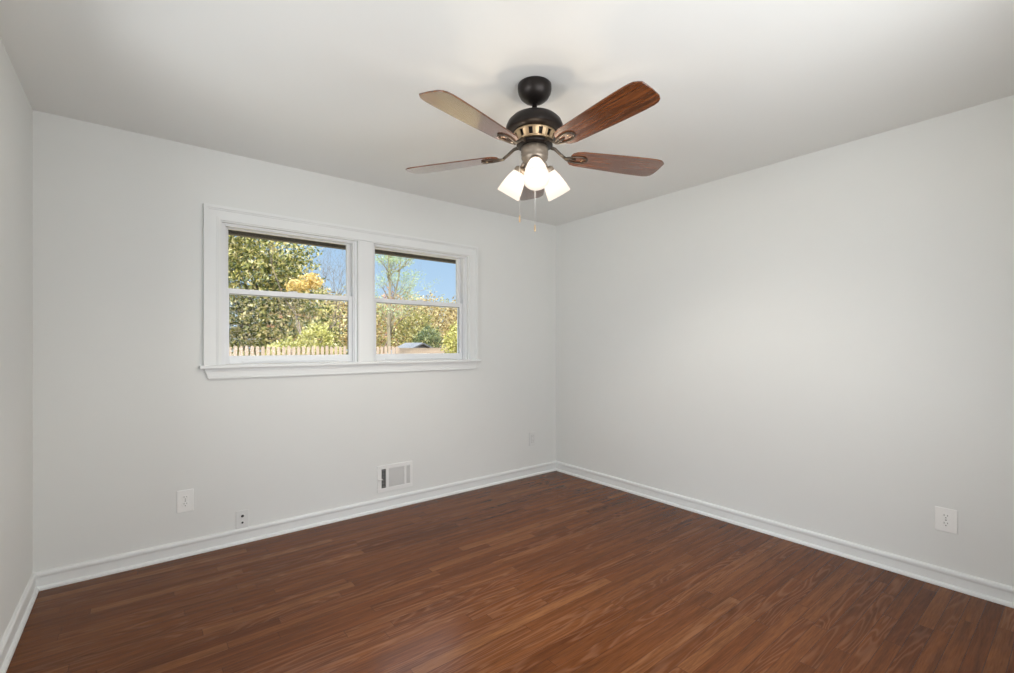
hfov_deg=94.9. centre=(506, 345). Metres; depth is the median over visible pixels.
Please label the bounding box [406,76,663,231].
ceiling fan
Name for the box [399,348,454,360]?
fence
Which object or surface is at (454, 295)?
tree
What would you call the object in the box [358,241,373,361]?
trim
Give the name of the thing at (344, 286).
tree
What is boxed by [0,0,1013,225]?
ceiling
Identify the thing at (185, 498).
wall outlet
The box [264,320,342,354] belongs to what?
leafy shrub
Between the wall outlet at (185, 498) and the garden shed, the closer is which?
the wall outlet at (185, 498)
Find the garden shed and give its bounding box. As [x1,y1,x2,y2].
[387,343,432,353]
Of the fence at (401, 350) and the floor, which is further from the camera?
the fence at (401, 350)
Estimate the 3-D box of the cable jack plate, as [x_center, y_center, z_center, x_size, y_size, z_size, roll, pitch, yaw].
[-1.671,1.097,2.936,0.072,0.112,0.009,0,0,-38]
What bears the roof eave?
attached to the wall at (126, 417)
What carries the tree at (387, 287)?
on the ground
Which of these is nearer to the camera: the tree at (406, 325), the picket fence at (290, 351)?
the picket fence at (290, 351)
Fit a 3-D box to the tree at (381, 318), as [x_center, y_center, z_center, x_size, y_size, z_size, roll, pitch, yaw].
[-12.065,-1.583,40.902,4.506,7.119,3.233,0,0,-38]
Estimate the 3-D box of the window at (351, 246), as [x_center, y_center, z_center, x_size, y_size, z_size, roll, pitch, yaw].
[-1.473,-0.313,3.192,0.855,0.896,0.123,0,0,-38]
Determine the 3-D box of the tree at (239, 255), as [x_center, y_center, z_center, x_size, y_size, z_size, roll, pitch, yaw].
[-9.144,-1.700,15.744,7.610,7.552,4.540,0,0,-34]
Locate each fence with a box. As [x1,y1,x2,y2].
[229,346,398,363]
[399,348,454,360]
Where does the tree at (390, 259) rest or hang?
on the ground
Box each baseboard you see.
[0,573,38,672]
[34,461,555,590]
[556,461,1013,607]
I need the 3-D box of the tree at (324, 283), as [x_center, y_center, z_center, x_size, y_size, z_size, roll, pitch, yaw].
[-19.149,-2.341,48.563,4.371,8.630,3.387,0,0,-38]
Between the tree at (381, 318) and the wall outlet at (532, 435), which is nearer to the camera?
the wall outlet at (532, 435)
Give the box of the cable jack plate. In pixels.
[236,509,248,528]
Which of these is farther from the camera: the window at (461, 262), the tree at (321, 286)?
the tree at (321, 286)
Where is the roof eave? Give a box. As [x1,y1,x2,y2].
[228,230,455,263]
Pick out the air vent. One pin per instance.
(395, 476)
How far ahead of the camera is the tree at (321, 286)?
37.89 m
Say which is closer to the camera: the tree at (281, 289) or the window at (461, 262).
the window at (461, 262)
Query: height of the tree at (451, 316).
6.203 m
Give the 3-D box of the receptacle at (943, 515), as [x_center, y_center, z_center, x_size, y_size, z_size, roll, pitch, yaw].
[2.265,0.882,2.400,0.002,0.027,0.034,0,0,-38]
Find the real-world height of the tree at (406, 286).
8.854 m
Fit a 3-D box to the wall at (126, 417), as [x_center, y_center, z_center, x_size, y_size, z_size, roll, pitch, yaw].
[-1.008,0.025,3.568,4.015,2.440,0.160,0,0,-38]
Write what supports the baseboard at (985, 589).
attached to the wall at (822, 341)
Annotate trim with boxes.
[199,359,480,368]
[203,203,477,364]
[204,362,476,378]
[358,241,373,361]
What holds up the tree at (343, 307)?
on the ground
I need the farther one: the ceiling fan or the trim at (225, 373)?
the trim at (225, 373)
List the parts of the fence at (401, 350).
rail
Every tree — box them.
[228,235,346,363]
[253,289,319,351]
[268,240,343,342]
[282,248,376,344]
[285,286,341,338]
[311,283,342,343]
[322,286,346,349]
[327,294,383,353]
[345,304,393,352]
[375,254,437,348]
[375,287,410,353]
[378,261,424,350]
[385,305,438,349]
[394,286,421,347]
[396,294,441,347]
[413,291,448,347]
[430,297,451,345]
[438,299,456,347]
[440,295,456,346]
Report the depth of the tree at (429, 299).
50.33 m
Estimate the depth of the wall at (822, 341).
2.84 m
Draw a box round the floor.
[6,471,1013,672]
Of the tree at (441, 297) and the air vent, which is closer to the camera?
the air vent
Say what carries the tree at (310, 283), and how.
on the ground
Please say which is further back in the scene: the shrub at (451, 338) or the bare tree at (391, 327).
the bare tree at (391, 327)
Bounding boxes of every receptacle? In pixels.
[941,513,949,518]
[941,521,949,526]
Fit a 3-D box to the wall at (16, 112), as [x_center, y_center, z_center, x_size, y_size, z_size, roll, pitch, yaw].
[-1.384,0.025,0.939,0.160,2.440,3.496,0,0,-38]
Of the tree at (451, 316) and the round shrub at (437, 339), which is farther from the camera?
the tree at (451, 316)
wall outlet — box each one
[177,489,193,512]
[529,432,535,445]
[935,506,957,533]
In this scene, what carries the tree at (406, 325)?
on the ground
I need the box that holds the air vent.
[377,461,411,492]
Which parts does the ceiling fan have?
blade, blade, lamp shade, pull chain, lamp arm, blade, lamp arm, lamp shade, lamp arm, lamp shade, blade, blade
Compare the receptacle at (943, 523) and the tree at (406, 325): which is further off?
the tree at (406, 325)
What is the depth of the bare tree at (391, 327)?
26.25 m
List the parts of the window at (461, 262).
sash, sash, lift rail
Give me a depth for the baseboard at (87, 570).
2.97 m
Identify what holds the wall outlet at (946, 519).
attached to the wall at (822, 341)
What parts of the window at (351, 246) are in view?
sash, sash, lift rail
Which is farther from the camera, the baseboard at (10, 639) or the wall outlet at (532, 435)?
the wall outlet at (532, 435)
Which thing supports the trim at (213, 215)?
attached to the wall at (126, 417)
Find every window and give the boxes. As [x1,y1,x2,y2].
[221,222,356,364]
[374,244,466,360]
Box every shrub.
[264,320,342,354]
[412,323,443,347]
[440,320,456,359]
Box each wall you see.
[0,38,32,641]
[33,110,555,572]
[556,95,1013,586]
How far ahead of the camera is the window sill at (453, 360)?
3.23 m
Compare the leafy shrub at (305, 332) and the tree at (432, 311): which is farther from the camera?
the tree at (432, 311)
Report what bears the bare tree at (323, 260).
on the ground

